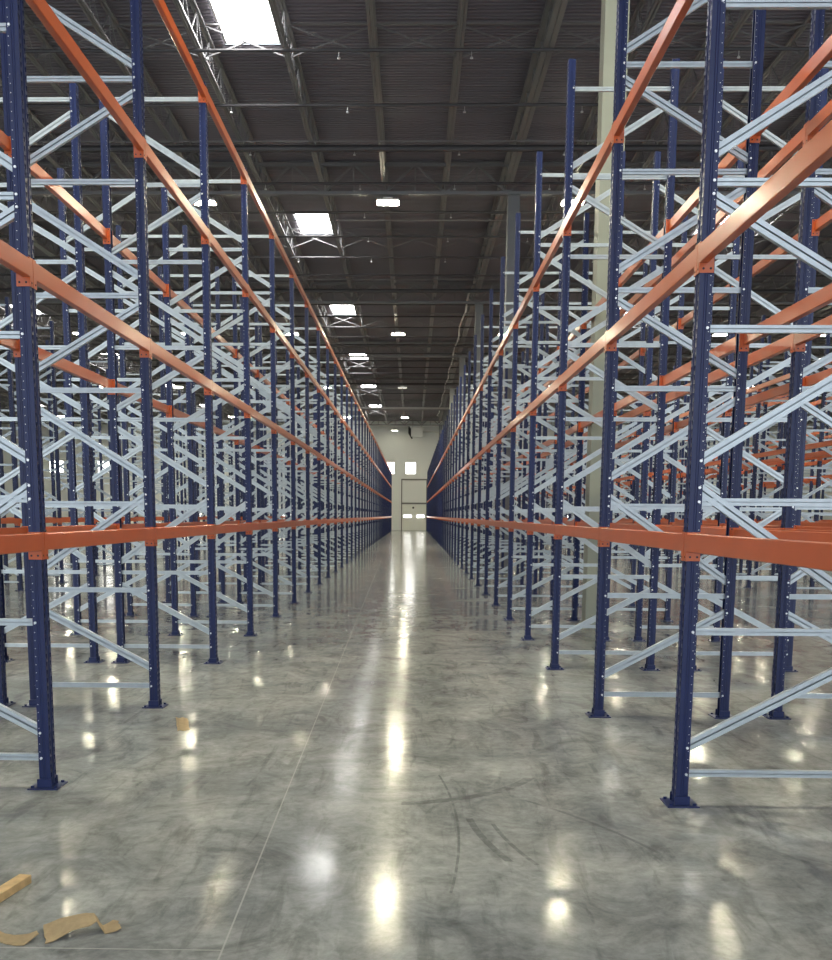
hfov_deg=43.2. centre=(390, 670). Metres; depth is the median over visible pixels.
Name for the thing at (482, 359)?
frame
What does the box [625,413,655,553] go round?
frame
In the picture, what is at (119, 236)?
frame
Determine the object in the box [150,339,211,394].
beam
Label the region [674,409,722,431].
beam
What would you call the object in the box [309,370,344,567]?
frame
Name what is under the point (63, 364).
beam
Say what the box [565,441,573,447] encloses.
beam
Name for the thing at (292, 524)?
beam
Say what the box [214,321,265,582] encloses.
frame
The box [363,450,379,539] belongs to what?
frame
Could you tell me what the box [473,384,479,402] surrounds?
beam
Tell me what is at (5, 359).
pipe
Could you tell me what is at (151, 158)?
beam
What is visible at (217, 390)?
beam
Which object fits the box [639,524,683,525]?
beam
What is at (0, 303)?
pipe
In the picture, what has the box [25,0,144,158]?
beam
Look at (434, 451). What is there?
frame
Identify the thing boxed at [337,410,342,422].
beam
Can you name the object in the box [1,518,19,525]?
beam
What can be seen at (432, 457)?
frame
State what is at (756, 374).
frame
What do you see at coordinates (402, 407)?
pipe
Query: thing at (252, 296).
beam
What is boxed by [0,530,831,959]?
floor
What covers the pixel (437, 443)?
frame
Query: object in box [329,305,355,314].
skylight
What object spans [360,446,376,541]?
frame
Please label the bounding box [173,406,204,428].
beam
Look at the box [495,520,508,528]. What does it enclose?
beam
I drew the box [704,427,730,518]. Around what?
frame
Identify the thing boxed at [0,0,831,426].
ceiling
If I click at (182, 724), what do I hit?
scrap
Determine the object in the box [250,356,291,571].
frame
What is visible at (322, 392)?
beam
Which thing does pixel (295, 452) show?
frame
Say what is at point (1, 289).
pipe
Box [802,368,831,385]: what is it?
beam
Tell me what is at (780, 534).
beam
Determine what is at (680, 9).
beam
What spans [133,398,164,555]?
frame
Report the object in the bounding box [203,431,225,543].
frame
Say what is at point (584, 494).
frame
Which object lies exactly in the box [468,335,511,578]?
frame
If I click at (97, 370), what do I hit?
frame
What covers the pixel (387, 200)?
light
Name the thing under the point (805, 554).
beam
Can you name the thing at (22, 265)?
beam
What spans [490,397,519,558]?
frame
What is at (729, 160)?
beam
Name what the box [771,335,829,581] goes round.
frame
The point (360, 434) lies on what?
frame
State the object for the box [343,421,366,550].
frame
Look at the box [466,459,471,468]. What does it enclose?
beam
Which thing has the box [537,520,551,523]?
beam
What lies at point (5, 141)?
beam
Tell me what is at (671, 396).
beam
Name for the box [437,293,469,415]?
conduit
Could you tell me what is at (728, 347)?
beam
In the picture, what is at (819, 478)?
frame
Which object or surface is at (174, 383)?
pipe
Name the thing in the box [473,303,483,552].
column
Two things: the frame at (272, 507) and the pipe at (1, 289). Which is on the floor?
the frame at (272, 507)
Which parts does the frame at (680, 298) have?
plate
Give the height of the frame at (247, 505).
6.270 m
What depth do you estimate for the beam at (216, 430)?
18.29 m
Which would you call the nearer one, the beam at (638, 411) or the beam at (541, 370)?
the beam at (638, 411)
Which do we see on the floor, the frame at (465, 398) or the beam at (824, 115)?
the frame at (465, 398)
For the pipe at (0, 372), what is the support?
attached to the conduit
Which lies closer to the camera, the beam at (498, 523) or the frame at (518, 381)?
the beam at (498, 523)
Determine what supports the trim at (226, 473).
attached to the wall
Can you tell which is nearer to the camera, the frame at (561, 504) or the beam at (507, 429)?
the frame at (561, 504)
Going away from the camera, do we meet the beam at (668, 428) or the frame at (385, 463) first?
the beam at (668, 428)
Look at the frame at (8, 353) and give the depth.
22.84 m
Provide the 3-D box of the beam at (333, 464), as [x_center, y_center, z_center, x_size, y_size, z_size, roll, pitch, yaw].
[-1.669,-5.817,29.718,0.084,0.178,2.794,0,8,1]
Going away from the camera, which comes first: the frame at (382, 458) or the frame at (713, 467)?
the frame at (713, 467)
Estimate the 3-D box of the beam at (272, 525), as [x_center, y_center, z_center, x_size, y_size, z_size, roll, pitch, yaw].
[-1.958,-2.199,16.104,0.084,0.178,2.794,0,8,1]
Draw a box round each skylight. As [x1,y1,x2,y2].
[208,0,280,43]
[293,214,333,233]
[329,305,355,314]
[348,354,367,358]
[361,385,375,387]
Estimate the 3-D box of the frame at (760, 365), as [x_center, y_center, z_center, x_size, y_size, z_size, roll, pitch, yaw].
[9.257,-5.163,25.095,1.260,6.390,0.200,0,8,1]
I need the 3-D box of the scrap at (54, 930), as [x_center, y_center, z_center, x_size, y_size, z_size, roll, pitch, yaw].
[-1.273,1.046,4.327,0.302,0.060,0.172,-3,9,-21]
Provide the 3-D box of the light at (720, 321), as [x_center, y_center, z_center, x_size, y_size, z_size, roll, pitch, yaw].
[16.840,-17.738,53.659,0.660,1.200,0.480,0,8,1]
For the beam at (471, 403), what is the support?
attached to the frame at (475, 375)
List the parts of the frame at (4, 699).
plate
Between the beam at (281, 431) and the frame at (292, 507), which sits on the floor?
the frame at (292, 507)
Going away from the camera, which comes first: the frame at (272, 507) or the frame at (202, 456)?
the frame at (272, 507)
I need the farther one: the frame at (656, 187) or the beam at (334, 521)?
the beam at (334, 521)
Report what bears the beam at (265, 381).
attached to the frame at (306, 508)
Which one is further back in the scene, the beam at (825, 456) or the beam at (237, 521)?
the beam at (825, 456)
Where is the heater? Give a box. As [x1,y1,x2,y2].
[408,420,438,438]
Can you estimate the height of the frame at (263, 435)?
6.270 m
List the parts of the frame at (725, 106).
plate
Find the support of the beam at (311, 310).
attached to the frame at (306, 508)
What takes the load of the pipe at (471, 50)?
hanging from the ceiling
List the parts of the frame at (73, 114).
plate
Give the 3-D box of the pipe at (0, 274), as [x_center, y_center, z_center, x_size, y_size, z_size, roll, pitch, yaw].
[0.933,-15.866,42.175,41.002,0.072,0.072,0,8,1]
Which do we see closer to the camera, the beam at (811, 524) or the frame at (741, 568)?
the beam at (811, 524)
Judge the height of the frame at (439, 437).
6.390 m
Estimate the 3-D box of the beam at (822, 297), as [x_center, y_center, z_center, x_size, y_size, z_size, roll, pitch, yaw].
[2.853,-2.492,7.218,0.084,0.178,2.794,0,8,1]
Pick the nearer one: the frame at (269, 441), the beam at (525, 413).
the beam at (525, 413)
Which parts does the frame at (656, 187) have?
plate, plate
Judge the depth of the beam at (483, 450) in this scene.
24.10 m
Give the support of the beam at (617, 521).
attached to the frame at (641, 329)
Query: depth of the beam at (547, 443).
20.95 m
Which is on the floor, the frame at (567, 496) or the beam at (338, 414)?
the frame at (567, 496)
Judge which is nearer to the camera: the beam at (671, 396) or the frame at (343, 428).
the beam at (671, 396)
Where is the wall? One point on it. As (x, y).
(398, 447)
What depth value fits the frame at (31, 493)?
6.27 m
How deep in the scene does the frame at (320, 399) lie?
42.10 m
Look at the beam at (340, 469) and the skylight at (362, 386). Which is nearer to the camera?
the beam at (340, 469)
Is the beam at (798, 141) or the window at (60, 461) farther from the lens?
the window at (60, 461)
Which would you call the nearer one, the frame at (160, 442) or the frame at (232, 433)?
the frame at (160, 442)
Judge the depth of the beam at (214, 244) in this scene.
12.75 m
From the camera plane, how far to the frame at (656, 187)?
14.12 m
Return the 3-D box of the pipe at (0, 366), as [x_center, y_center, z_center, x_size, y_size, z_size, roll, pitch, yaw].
[1.464,-19.743,68.435,63.304,0.072,0.072,0,8,1]
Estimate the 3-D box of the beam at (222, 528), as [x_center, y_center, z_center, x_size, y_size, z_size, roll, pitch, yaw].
[-2.014,-1.790,13.335,0.084,0.178,2.794,0,8,1]
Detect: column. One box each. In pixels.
[439,425,442,436]
[443,410,447,511]
[449,389,454,491]
[457,357,465,510]
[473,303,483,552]
[499,193,520,570]
[580,0,629,625]
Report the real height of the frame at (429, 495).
6.390 m
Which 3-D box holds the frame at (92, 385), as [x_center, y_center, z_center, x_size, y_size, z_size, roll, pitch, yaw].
[-9.871,-6.937,36.796,1.260,6.270,0.200,0,8,1]
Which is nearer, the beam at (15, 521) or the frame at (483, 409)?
the beam at (15, 521)
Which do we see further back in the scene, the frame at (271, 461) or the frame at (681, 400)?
the frame at (271, 461)
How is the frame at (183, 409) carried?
on the floor
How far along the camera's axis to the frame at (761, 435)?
52.48 m
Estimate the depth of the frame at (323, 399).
39.41 m
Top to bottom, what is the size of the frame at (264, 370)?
6.270 m
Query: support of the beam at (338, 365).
attached to the frame at (334, 388)
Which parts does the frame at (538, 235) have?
plate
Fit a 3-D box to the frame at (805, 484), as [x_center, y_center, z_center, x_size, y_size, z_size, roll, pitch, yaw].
[16.141,-7.562,41.587,1.260,6.390,0.200,0,8,1]
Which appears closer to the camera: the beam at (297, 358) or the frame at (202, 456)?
the beam at (297, 358)
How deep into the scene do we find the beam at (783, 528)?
8.38 m
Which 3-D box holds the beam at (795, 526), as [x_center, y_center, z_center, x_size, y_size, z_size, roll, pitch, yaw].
[4.430,-1.316,10.191,0.084,0.178,2.794,0,8,1]
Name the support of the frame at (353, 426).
on the floor
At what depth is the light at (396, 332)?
53.84 m
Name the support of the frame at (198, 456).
on the floor
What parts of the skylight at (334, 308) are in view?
pane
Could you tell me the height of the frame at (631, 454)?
6.390 m
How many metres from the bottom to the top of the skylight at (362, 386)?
0.240 m
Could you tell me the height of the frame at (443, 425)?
6.390 m
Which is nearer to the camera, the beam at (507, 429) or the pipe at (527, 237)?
the beam at (507, 429)
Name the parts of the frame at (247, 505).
plate, plate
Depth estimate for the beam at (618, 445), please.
21.11 m
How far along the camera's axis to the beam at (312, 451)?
24.21 m
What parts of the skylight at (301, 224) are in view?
pane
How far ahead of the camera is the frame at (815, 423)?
38.78 m
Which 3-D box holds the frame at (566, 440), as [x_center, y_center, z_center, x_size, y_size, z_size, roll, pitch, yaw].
[10.041,-10.888,63.867,1.260,6.390,0.200,0,8,1]
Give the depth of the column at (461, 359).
63.21 m
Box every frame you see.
[0,0,67,789]
[0,0,167,707]
[0,83,104,662]
[0,297,24,590]
[0,369,23,575]
[0,405,8,580]
[0,561,15,706]
[5,321,65,582]
[39,361,71,564]
[45,340,97,575]
[57,168,161,635]
[63,369,105,565]
[78,356,124,569]
[91,384,125,559]
[99,82,222,663]
[106,369,145,565]
[115,225,200,616]
[119,394,142,553]
[129,381,164,562]
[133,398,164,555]
[152,390,184,558]
[153,405,179,549]
[157,266,227,602]
[161,168,257,635]
[167,435,187,539]
[174,424,199,556]
[179,431,204,546]
[182,405,206,552]
[190,297,246,591]
[197,415,217,551]
[198,423,215,541]
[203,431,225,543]
[206,225,281,616]
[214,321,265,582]
[214,418,234,549]
[214,433,233,537]
[222,425,242,547]
[224,435,240,540]
[228,427,240,543]
[232,266,299,602]
[239,341,278,574]
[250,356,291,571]
[254,297,312,592]
[254,435,264,540]
[254,439,271,541]
[263,369,298,566]
[267,445,282,539]
[271,461,284,531]
[276,321,322,584]
[278,389,305,558]
[280,452,296,537]
[284,390,315,559]
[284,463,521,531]
[285,341,331,577]
[290,457,303,535]
[295,399,321,556]
[297,357,338,571]
[300,406,326,554]
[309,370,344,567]
[310,413,332,550]
[313,426,332,547]
[314,385,349,563]
[322,390,352,559]
[324,423,340,547]
[324,428,343,543]
[329,399,357,557]
[332,409,359,554]
[337,443,354,541]
[338,416,363,552]
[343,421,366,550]
[345,426,368,548]
[349,430,369,546]
[353,434,372,545]
[357,438,373,543]
[357,441,375,542]
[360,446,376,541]
[363,447,378,540]
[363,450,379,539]
[366,452,380,538]
[368,456,381,537]
[368,458,382,536]
[370,460,384,536]
[372,460,384,535]
[372,463,385,534]
[374,465,386,534]
[377,469,388,532]
[387,493,388,533]
[428,468,428,499]
[429,495,429,533]
[430,459,431,535]
[430,462,442,496]
[430,497,430,534]
[431,457,432,535]
[432,479,432,536]
[433,451,449,538]
[433,453,447,515]
[434,449,449,538]
[435,446,452,539]
[436,443,451,540]
[437,437,457,543]
[437,440,454,541]
[439,434,458,544]
[440,425,462,547]
[440,430,461,545]
[443,421,466,548]
[445,415,470,550]
[447,403,477,555]
[447,409,472,552]
[451,395,480,558]
[454,387,487,561]
[455,377,492,564]
[459,365,497,568]
[463,351,507,573]
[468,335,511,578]
[474,314,529,585]
[480,409,500,552]
[480,426,501,548]
[481,289,544,594]
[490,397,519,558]
[491,256,561,605]
[493,393,528,561]
[503,213,589,620]
[513,373,548,568]
[513,388,537,562]
[514,351,554,573]
[520,151,625,640]
[524,336,576,579]
[539,317,589,586]
[545,58,679,670]
[545,440,566,542]
[561,302,591,586]
[565,426,586,545]
[570,259,647,606]
[571,442,584,542]
[573,426,587,545]
[582,427,586,549]
[585,0,765,718]
[611,215,687,621]
[613,408,633,555]
[613,423,629,550]
[614,422,642,551]
[615,403,642,555]
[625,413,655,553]
[629,392,667,562]
[630,151,743,641]
[646,381,686,563]
[647,404,671,555]
[660,0,831,807]
[661,396,689,559]
[664,366,710,569]
[673,395,705,562]
[677,442,684,516]
[694,59,828,671]
[700,356,734,572]
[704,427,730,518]
[705,382,732,566]
[711,335,770,580]
[712,366,757,570]
[739,352,790,575]
[740,411,769,515]
[742,435,761,518]
[743,315,789,587]
[754,430,776,518]
[762,9,831,719]
[762,410,783,516]
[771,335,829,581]
[773,423,779,512]
[797,303,831,588]
[803,396,818,518]
[803,416,824,519]
[808,395,831,519]
[809,315,831,586]
[820,396,831,519]
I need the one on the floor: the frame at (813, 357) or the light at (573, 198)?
the frame at (813, 357)
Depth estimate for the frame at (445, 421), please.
52.88 m
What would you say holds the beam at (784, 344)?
attached to the frame at (797, 372)
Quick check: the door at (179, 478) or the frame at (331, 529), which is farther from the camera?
the door at (179, 478)
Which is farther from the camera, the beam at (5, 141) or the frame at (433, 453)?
the frame at (433, 453)
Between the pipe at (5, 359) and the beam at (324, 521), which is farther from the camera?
the pipe at (5, 359)
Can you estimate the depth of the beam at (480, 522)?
24.40 m
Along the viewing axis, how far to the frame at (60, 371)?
31.25 m
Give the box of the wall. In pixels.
[1,420,831,529]
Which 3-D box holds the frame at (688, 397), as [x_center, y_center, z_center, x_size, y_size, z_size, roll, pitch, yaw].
[11.122,-7.604,41.682,1.260,6.390,0.200,0,8,1]
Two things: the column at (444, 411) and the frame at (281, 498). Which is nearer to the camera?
the frame at (281, 498)
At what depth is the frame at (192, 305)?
22.80 m
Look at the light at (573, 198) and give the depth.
31.09 m
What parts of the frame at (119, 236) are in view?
plate, plate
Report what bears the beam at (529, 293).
attached to the frame at (538, 235)
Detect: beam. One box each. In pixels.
[0,129,11,157]
[0,239,33,287]
[0,330,20,356]
[0,526,27,534]
[0,530,44,559]
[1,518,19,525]
[6,385,831,523]
[19,518,61,525]
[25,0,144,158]
[31,163,110,243]
[32,258,150,357]
[38,347,114,394]
[44,525,155,558]
[46,524,119,532]
[112,231,168,296]
[117,381,171,417]
[122,522,170,528]
[145,139,209,244]
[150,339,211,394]
[153,0,206,103]
[155,523,214,545]
[170,286,202,327]
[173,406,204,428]
[176,522,206,526]
[207,88,246,183]
[209,230,248,296]
[211,327,236,357]
[212,380,250,417]
[213,426,238,444]
[215,520,239,523]
[215,523,251,538]
[238,352,258,376]
[239,440,259,452]
[241,520,260,522]
[247,173,274,239]
[249,287,275,332]
[250,406,276,433]
[252,521,277,533]
[259,372,270,388]
[274,229,293,277]
[275,323,294,358]
[276,388,288,404]
[276,424,294,444]
[277,455,289,464]
[277,521,295,528]
[294,271,308,307]
[295,351,308,376]
[295,436,309,453]
[296,520,309,527]
[309,302,319,329]
[309,371,319,392]
[309,446,320,459]
[310,519,320,525]
[320,325,328,348]
[320,385,328,404]
[321,454,329,465]
[321,519,329,524]
[329,344,336,363]
[329,398,336,414]
[330,460,336,469]
[330,519,336,523]
[337,360,342,375]
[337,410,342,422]
[337,465,342,473]
[343,373,347,386]
[348,383,352,395]
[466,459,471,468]
[467,398,472,412]
[471,519,476,524]
[472,454,477,464]
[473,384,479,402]
[477,519,484,525]
[478,446,485,458]
[479,369,487,390]
[485,520,494,527]
[486,436,496,452]
[488,346,498,374]
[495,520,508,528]
[497,421,510,443]
[499,320,512,354]
[508,521,526,531]
[511,405,529,431]
[513,281,532,328]
[527,521,554,534]
[530,376,558,414]
[533,220,562,291]
[537,440,553,452]
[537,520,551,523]
[539,348,556,373]
[542,448,553,458]
[544,376,555,387]
[552,521,573,525]
[554,524,598,546]
[555,424,576,443]
[557,326,579,349]
[558,332,605,391]
[563,124,612,235]
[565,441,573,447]
[567,353,579,367]
[572,387,588,403]
[575,522,598,526]
[578,410,602,431]
[581,297,606,328]
[599,527,684,560]
[605,243,697,351]
[610,523,647,530]
[612,0,693,144]
[614,377,657,415]
[615,437,635,449]
[616,404,643,425]
[616,521,632,522]
[618,227,663,286]
[618,350,638,370]
[620,282,648,317]
[637,423,672,443]
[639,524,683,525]
[640,322,676,355]
[644,383,689,415]
[649,233,696,286]
[655,525,725,535]
[659,336,735,385]
[666,140,745,233]
[670,521,717,525]
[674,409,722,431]
[678,284,729,328]
[683,530,831,570]
[696,120,831,274]
[701,525,781,529]
[708,334,793,385]
[715,123,805,228]
[720,524,779,528]
[725,383,788,415]
[729,528,831,542]
[732,234,797,286]
[739,283,831,351]
[750,34,831,143]
[754,448,785,458]
[754,521,780,525]
[757,373,789,391]
[782,526,831,531]
[793,315,831,351]
[794,525,831,529]
[800,522,831,526]
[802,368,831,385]
[805,99,831,143]
[805,440,831,449]
[805,449,831,457]
[811,209,831,235]
[818,455,831,460]
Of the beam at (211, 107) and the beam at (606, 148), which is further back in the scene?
the beam at (211, 107)
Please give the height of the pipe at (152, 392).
0.072 m
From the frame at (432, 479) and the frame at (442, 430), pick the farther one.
the frame at (432, 479)
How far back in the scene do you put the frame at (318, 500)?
25.57 m
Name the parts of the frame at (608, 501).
plate, plate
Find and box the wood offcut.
[0,874,30,902]
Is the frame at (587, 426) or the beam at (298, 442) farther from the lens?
the frame at (587, 426)
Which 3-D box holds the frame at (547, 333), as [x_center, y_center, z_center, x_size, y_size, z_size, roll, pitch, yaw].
[4.208,-5.205,25.191,1.260,6.390,0.200,0,8,1]
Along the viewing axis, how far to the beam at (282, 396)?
27.12 m
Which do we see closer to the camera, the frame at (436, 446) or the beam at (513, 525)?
the beam at (513, 525)
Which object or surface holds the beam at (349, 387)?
attached to the frame at (344, 407)
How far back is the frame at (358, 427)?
44.95 m
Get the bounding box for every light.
[195,198,216,204]
[377,196,398,204]
[392,331,404,334]
[560,196,583,204]
[712,321,726,335]
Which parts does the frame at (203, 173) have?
plate, plate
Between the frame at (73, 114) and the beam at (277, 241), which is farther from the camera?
the beam at (277, 241)
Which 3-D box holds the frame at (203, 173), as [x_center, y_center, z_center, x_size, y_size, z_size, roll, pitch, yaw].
[-2.572,-3.192,11.723,1.260,6.270,0.200,0,8,1]
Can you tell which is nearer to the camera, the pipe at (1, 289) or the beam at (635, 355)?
the beam at (635, 355)
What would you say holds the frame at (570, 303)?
on the floor
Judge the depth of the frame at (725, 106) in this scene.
11.34 m
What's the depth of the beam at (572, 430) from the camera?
17.87 m
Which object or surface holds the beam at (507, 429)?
attached to the frame at (513, 508)
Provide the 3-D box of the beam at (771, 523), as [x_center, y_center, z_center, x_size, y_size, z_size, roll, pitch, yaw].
[8.680,-3.327,23.962,0.084,0.178,2.794,0,8,1]
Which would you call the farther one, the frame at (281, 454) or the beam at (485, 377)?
the frame at (281, 454)
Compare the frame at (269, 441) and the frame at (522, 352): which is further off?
the frame at (269, 441)
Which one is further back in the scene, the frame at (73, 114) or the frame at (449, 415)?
the frame at (449, 415)
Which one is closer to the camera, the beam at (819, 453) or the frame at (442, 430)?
the beam at (819, 453)
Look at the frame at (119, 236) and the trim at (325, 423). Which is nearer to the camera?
the frame at (119, 236)
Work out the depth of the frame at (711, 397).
35.92 m
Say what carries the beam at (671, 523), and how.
attached to the frame at (656, 187)
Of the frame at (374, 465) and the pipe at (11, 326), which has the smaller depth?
the pipe at (11, 326)
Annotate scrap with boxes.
[0,931,38,945]
[43,913,120,943]
[176,717,189,730]
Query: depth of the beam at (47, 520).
25.27 m
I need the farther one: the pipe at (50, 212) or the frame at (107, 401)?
the pipe at (50, 212)
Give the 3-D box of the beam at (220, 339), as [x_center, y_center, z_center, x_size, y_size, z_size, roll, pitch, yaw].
[-2.963,-5.773,18.427,0.084,0.178,2.794,0,8,1]
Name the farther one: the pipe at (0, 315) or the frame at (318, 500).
the pipe at (0, 315)
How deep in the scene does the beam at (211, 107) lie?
12.53 m
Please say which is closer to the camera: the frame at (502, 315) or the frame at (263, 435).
the frame at (502, 315)
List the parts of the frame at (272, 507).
plate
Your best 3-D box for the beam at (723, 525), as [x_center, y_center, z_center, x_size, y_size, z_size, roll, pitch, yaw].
[4.486,-1.725,12.960,0.084,0.178,2.794,0,8,1]
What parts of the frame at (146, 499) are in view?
plate, plate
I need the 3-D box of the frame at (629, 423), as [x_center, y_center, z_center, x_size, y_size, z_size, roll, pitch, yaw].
[11.346,-9.240,52.760,1.260,6.390,0.200,0,8,1]
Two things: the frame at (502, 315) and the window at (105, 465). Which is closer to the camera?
the frame at (502, 315)
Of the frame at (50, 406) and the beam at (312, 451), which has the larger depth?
the frame at (50, 406)
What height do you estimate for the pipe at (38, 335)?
0.072 m
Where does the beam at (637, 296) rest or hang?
attached to the frame at (656, 187)
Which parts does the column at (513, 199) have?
cap plate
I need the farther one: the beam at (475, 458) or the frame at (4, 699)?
the beam at (475, 458)
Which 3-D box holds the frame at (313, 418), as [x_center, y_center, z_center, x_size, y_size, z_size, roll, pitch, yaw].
[-3.402,-7.293,39.444,1.260,6.270,0.200,0,8,1]
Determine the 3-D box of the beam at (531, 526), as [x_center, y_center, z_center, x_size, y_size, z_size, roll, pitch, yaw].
[1.878,-1.746,13.009,0.084,0.178,2.794,0,8,1]
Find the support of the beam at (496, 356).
attached to the frame at (502, 315)
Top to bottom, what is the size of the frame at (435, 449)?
6.390 m
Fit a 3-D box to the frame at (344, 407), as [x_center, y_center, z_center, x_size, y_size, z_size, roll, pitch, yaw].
[-2.068,-6.872,36.648,1.260,6.270,0.200,0,8,1]
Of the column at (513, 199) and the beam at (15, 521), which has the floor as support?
the column at (513, 199)
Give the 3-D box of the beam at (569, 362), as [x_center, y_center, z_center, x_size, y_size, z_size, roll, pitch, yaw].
[3.593,-6.116,20.822,0.084,0.178,2.794,0,8,1]
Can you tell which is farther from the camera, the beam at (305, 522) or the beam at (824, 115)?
the beam at (305, 522)
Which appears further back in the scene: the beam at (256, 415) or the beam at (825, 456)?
the beam at (825, 456)
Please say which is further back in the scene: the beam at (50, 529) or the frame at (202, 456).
the frame at (202, 456)
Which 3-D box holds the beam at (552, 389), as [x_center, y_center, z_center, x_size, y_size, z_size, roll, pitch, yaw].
[1.886,-3.319,12.777,0.084,0.178,2.794,0,8,1]
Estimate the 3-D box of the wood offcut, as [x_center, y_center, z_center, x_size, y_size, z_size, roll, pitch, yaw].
[-1.756,1.007,4.645,0.060,0.040,0.518,2,9,11]
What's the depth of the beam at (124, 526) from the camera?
12.81 m
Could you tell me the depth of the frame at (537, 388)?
36.28 m
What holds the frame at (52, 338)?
on the floor
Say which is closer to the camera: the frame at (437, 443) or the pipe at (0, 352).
the pipe at (0, 352)
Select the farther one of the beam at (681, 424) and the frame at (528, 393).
the frame at (528, 393)
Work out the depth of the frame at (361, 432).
47.75 m
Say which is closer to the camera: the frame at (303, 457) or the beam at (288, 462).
the beam at (288, 462)
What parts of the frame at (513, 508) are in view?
plate, plate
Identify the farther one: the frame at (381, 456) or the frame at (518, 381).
the frame at (381, 456)
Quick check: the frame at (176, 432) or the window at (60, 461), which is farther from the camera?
the window at (60, 461)
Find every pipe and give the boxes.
[0,47,808,59]
[0,103,805,113]
[0,145,801,155]
[0,182,698,189]
[0,211,827,217]
[0,236,831,241]
[0,274,825,276]
[0,288,794,292]
[0,303,831,305]
[0,315,825,317]
[0,352,823,354]
[0,366,822,368]
[0,372,812,374]
[0,377,769,380]
[0,382,777,385]
[5,359,814,361]
[11,326,692,328]
[34,256,831,262]
[38,335,831,338]
[38,343,831,347]
[152,392,821,394]
[348,403,455,408]
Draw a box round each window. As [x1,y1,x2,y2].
[49,460,63,472]
[97,461,108,472]
[387,462,394,473]
[405,462,415,473]
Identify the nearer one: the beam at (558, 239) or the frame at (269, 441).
the beam at (558, 239)
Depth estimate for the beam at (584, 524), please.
16.55 m
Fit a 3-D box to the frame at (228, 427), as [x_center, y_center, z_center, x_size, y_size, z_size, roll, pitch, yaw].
[-8.089,-9.788,56.156,1.260,6.270,0.200,0,8,1]
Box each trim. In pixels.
[74,422,79,524]
[224,423,227,520]
[324,423,325,517]
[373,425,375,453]
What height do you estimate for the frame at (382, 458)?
6.270 m
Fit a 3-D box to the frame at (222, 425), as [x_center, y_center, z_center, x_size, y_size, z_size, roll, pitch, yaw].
[-8.145,-9.379,53.386,1.260,6.270,0.200,0,8,1]
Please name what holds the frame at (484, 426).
on the floor
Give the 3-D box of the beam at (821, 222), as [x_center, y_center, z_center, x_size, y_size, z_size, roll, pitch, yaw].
[4.447,-4.471,9.724,0.084,0.178,2.794,0,8,1]
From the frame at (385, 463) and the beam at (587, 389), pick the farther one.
the frame at (385, 463)
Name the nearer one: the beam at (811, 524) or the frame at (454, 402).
the beam at (811, 524)
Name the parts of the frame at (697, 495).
plate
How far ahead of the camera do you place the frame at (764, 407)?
27.86 m
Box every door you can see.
[179,478,202,521]
[401,479,426,530]
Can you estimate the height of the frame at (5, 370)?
6.270 m
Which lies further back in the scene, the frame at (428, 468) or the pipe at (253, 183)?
the frame at (428, 468)
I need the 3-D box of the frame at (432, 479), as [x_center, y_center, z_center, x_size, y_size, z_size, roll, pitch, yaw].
[3.854,-13.805,83.378,1.260,6.390,0.200,0,8,1]
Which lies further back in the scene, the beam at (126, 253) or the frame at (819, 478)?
the frame at (819, 478)
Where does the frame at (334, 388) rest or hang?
on the floor
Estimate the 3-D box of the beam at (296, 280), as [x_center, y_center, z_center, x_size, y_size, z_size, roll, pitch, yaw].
[-1.821,-7.602,20.965,0.084,0.178,2.794,0,8,1]
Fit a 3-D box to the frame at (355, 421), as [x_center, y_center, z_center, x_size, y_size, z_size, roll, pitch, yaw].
[-1.956,-7.690,42.187,1.260,6.270,0.200,0,8,1]
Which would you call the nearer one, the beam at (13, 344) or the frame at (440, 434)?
the beam at (13, 344)
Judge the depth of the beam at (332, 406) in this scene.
29.56 m
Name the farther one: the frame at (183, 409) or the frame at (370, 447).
the frame at (370, 447)
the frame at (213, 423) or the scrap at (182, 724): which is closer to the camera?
the scrap at (182, 724)
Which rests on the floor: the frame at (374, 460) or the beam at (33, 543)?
the frame at (374, 460)
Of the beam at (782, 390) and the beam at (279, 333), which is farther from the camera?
the beam at (279, 333)
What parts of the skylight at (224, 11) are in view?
pane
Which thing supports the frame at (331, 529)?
on the floor
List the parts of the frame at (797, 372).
plate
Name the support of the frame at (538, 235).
on the floor
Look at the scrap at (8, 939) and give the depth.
4.23 m
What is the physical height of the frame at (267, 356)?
6.270 m
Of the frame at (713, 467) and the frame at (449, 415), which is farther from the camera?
the frame at (449, 415)
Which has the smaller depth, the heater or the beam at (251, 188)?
the beam at (251, 188)
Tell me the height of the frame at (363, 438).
6.270 m
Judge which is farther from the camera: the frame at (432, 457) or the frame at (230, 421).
the frame at (432, 457)
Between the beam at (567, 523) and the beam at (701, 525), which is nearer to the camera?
the beam at (701, 525)
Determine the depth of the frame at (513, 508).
16.89 m
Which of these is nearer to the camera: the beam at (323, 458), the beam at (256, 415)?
the beam at (256, 415)
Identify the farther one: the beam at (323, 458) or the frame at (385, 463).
the frame at (385, 463)
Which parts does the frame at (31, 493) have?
plate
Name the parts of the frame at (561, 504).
plate, plate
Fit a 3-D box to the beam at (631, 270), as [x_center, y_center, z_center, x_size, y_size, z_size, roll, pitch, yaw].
[2.973,-4.893,12.523,0.084,0.178,2.794,0,8,1]
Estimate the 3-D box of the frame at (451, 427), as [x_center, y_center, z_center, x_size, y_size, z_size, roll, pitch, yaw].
[3.070,-8.081,44.606,1.260,6.390,0.200,0,8,1]
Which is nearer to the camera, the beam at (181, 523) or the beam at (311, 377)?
the beam at (181, 523)
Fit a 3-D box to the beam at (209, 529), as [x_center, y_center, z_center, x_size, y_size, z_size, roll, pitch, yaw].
[-2.070,-1.382,10.565,0.084,0.178,2.794,0,8,1]
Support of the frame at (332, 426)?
on the floor

